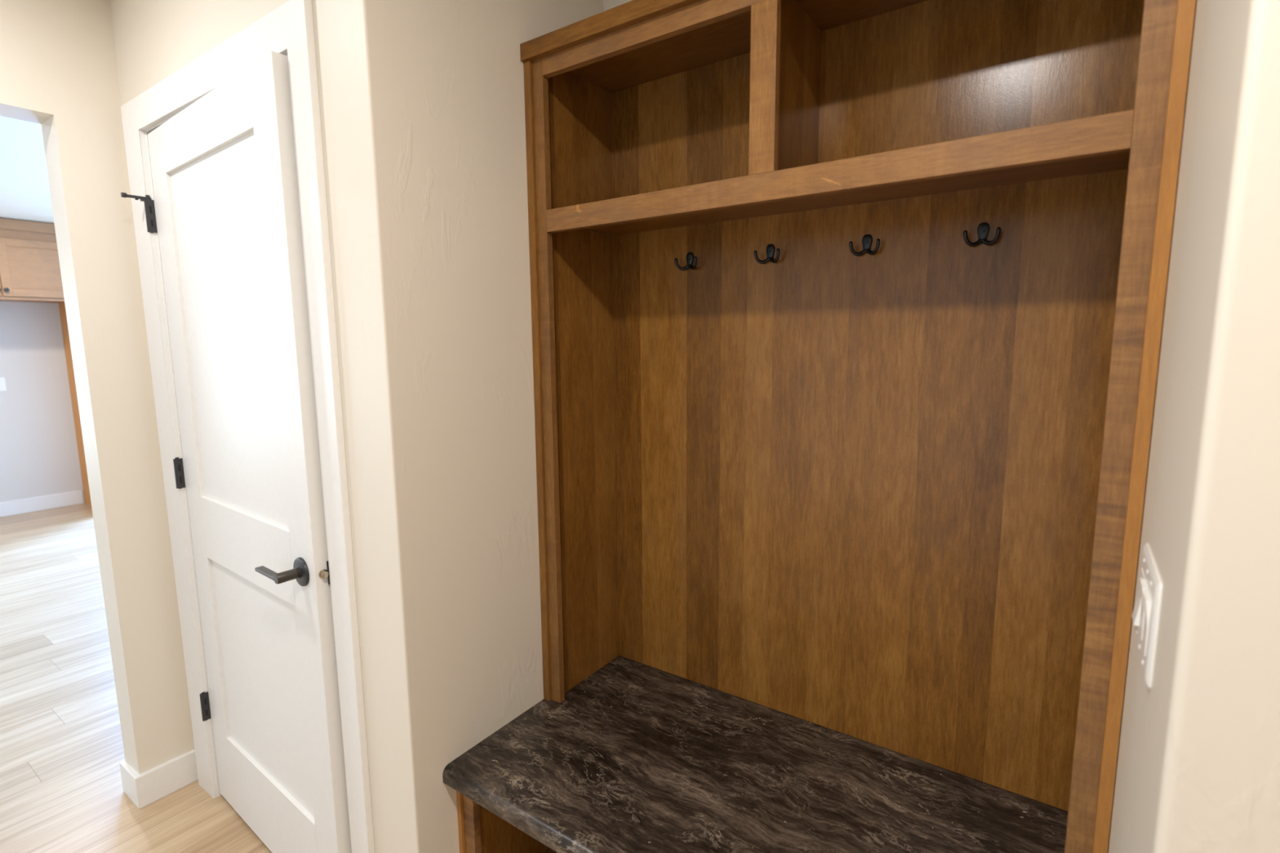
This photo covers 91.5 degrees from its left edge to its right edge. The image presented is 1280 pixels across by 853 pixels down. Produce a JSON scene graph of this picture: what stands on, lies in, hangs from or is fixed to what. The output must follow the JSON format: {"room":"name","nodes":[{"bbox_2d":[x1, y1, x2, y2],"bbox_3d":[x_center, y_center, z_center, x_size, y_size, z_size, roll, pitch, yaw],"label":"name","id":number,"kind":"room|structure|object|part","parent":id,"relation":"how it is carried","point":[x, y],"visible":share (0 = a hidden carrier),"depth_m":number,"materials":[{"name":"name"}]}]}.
{"room":"mudroom","nodes":[
{"label":"mudroom","id":0,"kind":"room"},
{"bbox_2d":[0,115,53,223],"bbox_3d":[-1.392,-1.403,2.590,10.000,0.120,9.300,5,10,34],"label":"ceiling","id":1,"kind":"structure","parent":0,"point":[24,188],"depth_m":3.60,"materials":[{"name":"paint"}]},
{"bbox_2d":[0,301,84,502],"bbox_3d":[-5.368,-0.478,5.513,0.150,2.440,9.300,5,10,34],"label":"wall","id":2,"kind":"structure","parent":0,"point":[39,456],"depth_m":5.48,"materials":[{"name":"paint"}]},
{"bbox_2d":[0,377,6,391],"bbox_3d":[-5.435,-0.359,5.292,0.008,0.115,0.070,5,10,34],"label":"wall outlet","id":3,"kind":"object","parent":2,"relation":"attached to","point":[2,384],"visible":1,"depth_m":5.30,"materials":[{"name":"white plastic"}]},
{"bbox_2d":[0,217,64,302],"bbox_3d":[-5.196,-1.319,4.972,0.625,0.618,0.912,5,10,34],"label":"upper cabinet","id":4,"kind":"object","parent":2,"relation":"attached to","point":[30,268],"visible":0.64,"depth_m":4.97,"materials":[{"name":"brown wood"}]},
{"bbox_3d":[-4.980,-1.567,4.785,0.041,0.079,0.912,5,10,34],"label":"crown moulding","id":5,"kind":"part","parent":4,"relation":"part of","materials":[{"name":"brown wood"}]},
{"bbox_2d":[0,489,83,517],"bbox_3d":[-5.431,0.703,5.424,0.014,0.125,0.897,5,10,34],"label":"baseboard","id":6,"kind":"structure","parent":2,"relation":"attached to","point":[71,498],"depth_m":5.55,"materials":[{"name":"white wood"}]},
{"bbox_2d":[0,0,194,774],"bbox_3d":[-2.109,0.087,1.194,0.126,2.440,2.164,5,10,34],"label":"wall","id":7,"kind":"structure","parent":0,"point":[59,68],"depth_m":1.84,"materials":[{"name":"beige paint"}]},
{"bbox_2d":[119,749,198,809],"bbox_3d":[-1.589,1.141,2.066,0.142,0.106,0.170,5,10,34],"label":"baseboard","id":8,"kind":"structure","parent":7,"relation":"attached to","point":[144,788],"depth_m":2.01,"materials":[{"name":"white wood"}]},
{"bbox_2d":[0,502,271,852],"bbox_3d":[-1.370,1.133,2.939,10.000,0.120,9.300,5,10,34],"label":"floor","id":9,"kind":"structure","parent":0,"point":[62,751],"depth_m":2.42,"materials":[{"name":"brown wood"}]},
{"bbox_2d":[58,302,91,505],"bbox_3d":[-4.924,-0.474,5.478,0.619,2.434,0.022,5,10,34],"label":"end panel","id":10,"kind":"object","parent":9,"relation":"on","point":[61,305],"visible":0.24,"depth_m":5.63,"materials":[{"name":"brown wood"}]},
{"bbox_2d":[456,791,557,852],"bbox_3d":[0.239,1.041,1.371,1.204,0.461,0.592,5,10,34],"label":"base cabinet","id":11,"kind":"object","parent":9,"relation":"on","point":[485,832],"visible":0.02,"depth_m":1.48,"materials":[{"name":"brown wood"}]},
{"bbox_3d":[-0.417,1.033,1.471,0.012,0.461,0.009,5,10,34],"label":"scribe moulding","id":12,"kind":"part","parent":11,"relation":"part of","materials":[{"name":"brown wood"}]},
{"bbox_3d":[-0.221,0.999,1.704,0.019,0.461,0.564,5,10,34],"label":"panel","id":13,"kind":"part","parent":11,"relation":"part of","materials":[{"name":"brown wood"}]},
{"bbox_3d":[0.245,1.170,1.396,1.120,0.019,0.554,5,10,34],"label":"panel","id":14,"kind":"part","parent":11,"relation":"part of","materials":[{"name":"brown wood"}]},
{"bbox_2d":[442,656,1067,852],"bbox_3d":[0.227,0.796,1.323,1.204,0.039,0.628,5,10,34],"label":"countertop","id":15,"kind":"structure","parent":11,"relation":"on","point":[635,757],"depth_m":1.34,"materials":[{"name":"stone"}]},
{"bbox_2d":[520,0,1195,852],"bbox_3d":[0.314,-0.053,1.343,1.204,1.635,0.317,5,10,34],"label":"hall tree","id":16,"kind":"object","parent":15,"relation":"on","point":[892,498],"visible":1,"depth_m":1.35,"materials":[{"name":"brown wood"}]},
{"bbox_3d":[-0.255,-0.059,1.563,0.021,1.597,0.009,5,10,34],"label":"scribe moulding","id":17,"kind":"part","parent":16,"relation":"part of","materials":[{"name":"brown wood"}]},
{"bbox_3d":[-0.154,-0.086,1.689,0.019,1.614,0.279,5,10,34],"label":"panel","id":18,"kind":"part","parent":16,"relation":"part of","materials":[{"name":"brown wood"}]},
{"bbox_3d":[0.222,-0.827,1.113,1.204,0.037,0.018,5,10,34],"label":"crown moulding","id":19,"kind":"part","parent":16,"relation":"part of","materials":[{"name":"brown wood"}]},
{"bbox_3d":[0.231,-0.810,1.131,1.100,0.074,0.019,5,10,34],"label":"rail","id":20,"kind":"part","parent":16,"relation":"part of","materials":[{"name":"brown wood"}]},
{"bbox_2d":[674,252,697,271],"bbox_3d":[0.122,-0.423,1.593,0.065,0.046,0.027,5,10,34],"label":"coat hook","id":21,"kind":"object","parent":16,"relation":"attached to","point":[690,257],"visible":1,"depth_m":1.60,"materials":[{"name":"black metal"}]},
{"bbox_3d":[0.128,-0.427,1.601,0.021,0.040,0.006,5,10,34],"label":"plate","id":22,"kind":"part","parent":21,"relation":"part of","materials":[{"name":"black metal"}]},
{"bbox_3d":[0.317,-0.854,1.248,1.184,0.019,0.279,5,10,34],"label":"panel","id":23,"kind":"part","parent":16,"relation":"part of","materials":[{"name":"brown wood"}]},
{"bbox_2d":[753,244,780,263],"bbox_3d":[0.302,-0.407,1.468,0.065,0.046,0.027,5,10,34],"label":"coat hook","id":24,"kind":"object","parent":16,"relation":"attached to","point":[770,250],"visible":1,"depth_m":1.47,"materials":[{"name":"black metal"}]},
{"bbox_3d":[0.308,-0.412,1.476,0.021,0.040,0.006,5,10,34],"label":"plate","id":25,"kind":"part","parent":24,"relation":"part of","materials":[{"name":"black metal"}]},
{"bbox_3d":[0.311,-0.669,1.274,0.019,0.354,0.271,5,10,34],"label":"divider panel","id":26,"kind":"part","parent":16,"relation":"part of","materials":[{"name":"brown wood"}]},
{"bbox_3d":[0.234,-0.452,1.181,1.100,0.051,0.019,5,10,34],"label":"shelf rail","id":27,"kind":"part","parent":16,"relation":"part of","materials":[{"name":"brown wood"}]},
{"bbox_2d":[583,151,1129,235],"bbox_3d":[0.318,-0.484,1.296,1.146,0.019,0.271,5,10,34],"label":"shelf","id":28,"kind":"object","parent":16,"relation":"attached to","point":[1113,166],"depth_m":1.27,"materials":[{"name":"brown wood"}]},
{"bbox_2d":[848,234,879,256],"bbox_3d":[0.485,-0.392,1.342,0.065,0.046,0.027,5,10,34],"label":"coat hook","id":29,"kind":"object","parent":16,"relation":"attached to","point":[867,240],"visible":1,"depth_m":1.35,"materials":[{"name":"black metal"}]},
{"bbox_3d":[0.491,-0.396,1.350,0.021,0.040,0.006,5,10,34],"label":"plate","id":30,"kind":"part","parent":29,"relation":"part of","materials":[{"name":"black metal"}]},
{"bbox_2d":[963,222,1000,246],"bbox_3d":[0.668,-0.376,1.216,0.065,0.046,0.027,5,10,34],"label":"coat hook","id":31,"kind":"object","parent":16,"relation":"attached to","point":[983,229],"visible":1,"depth_m":1.22,"materials":[{"name":"black metal"}]},
{"bbox_3d":[0.674,-0.380,1.224,0.021,0.040,0.006,5,10,34],"label":"plate","id":32,"kind":"part","parent":31,"relation":"part of","materials":[{"name":"black metal"}]},
{"bbox_3d":[0.718,0.024,0.892,0.018,1.597,0.009,5,10,34],"label":"scribe moulding","id":33,"kind":"part","parent":16,"relation":"part of","materials":[{"name":"brown wood"}]},
{"bbox_2d":[365,0,603,852],"bbox_3d":[-0.336,0.019,1.571,0.110,2.440,0.709,5,10,34],"label":"wall","id":34,"kind":"structure","parent":0,"point":[447,76],"depth_m":1.38,"materials":[{"name":"beige paint"}]},
{"bbox_2d":[109,0,1279,852],"bbox_3d":[0.600,0.100,0.924,4.629,2.440,0.713,5,10,34],"label":"wall","id":35,"kind":"structure","parent":0,"point":[1197,769],"depth_m":0.62,"materials":[{"name":"beige paint"}]},
{"bbox_2d":[120,50,351,852],"bbox_3d":[-1.062,0.218,1.620,0.832,2.022,0.107,6,10,37],"label":"door","id":36,"kind":"structure","parent":35,"relation":"in","point":[224,168],"depth_m":1.56,"materials":[{"name":"white wood"}]},
{"bbox_3d":[-0.851,0.338,1.434,0.125,0.016,0.018,6,10,37],"label":"lever","id":37,"kind":"part","parent":36,"relation":"part of","materials":[{"name":"grey metal"}]},
{"bbox_3d":[-0.781,0.335,1.436,0.068,0.068,0.008,6,10,37],"label":"handle","id":38,"kind":"part","parent":36,"relation":"part of","materials":[{"name":"black metal"}]},
{"bbox_2d":[120,0,374,852],"bbox_3d":[-1.024,0.166,1.694,1.014,2.128,0.130,5,10,34],"label":"door frame","id":39,"kind":"structure","parent":35,"relation":"attached to","point":[288,30],"depth_m":1.43,"materials":[{"name":"white wood"}]},
{"bbox_3d":[-0.697,0.337,1.438,0.004,0.050,0.046,5,10,34],"label":"strike plate","id":40,"kind":"part","parent":39,"relation":"part of","materials":[{"name":"black metal"}]},
{"bbox_2d":[1132,542,1162,688],"bbox_3d":[0.619,0.225,0.766,0.011,0.125,0.174,5,10,34],"label":"light switch","id":41,"kind":"object","parent":35,"relation":"attached to","point":[1146,612],"visible":1,"depth_m":0.72,"materials":[{"name":"white plastic"}]},
{"bbox_2d":[603,0,1067,812],"bbox_3d":[0.438,0.018,1.532,1.426,2.440,0.110,5,10,34],"label":"wall","id":42,"kind":"structure","parent":0,"point":[607,4],"depth_m":1.65,"materials":[{"name":"beige paint"}]}
]}

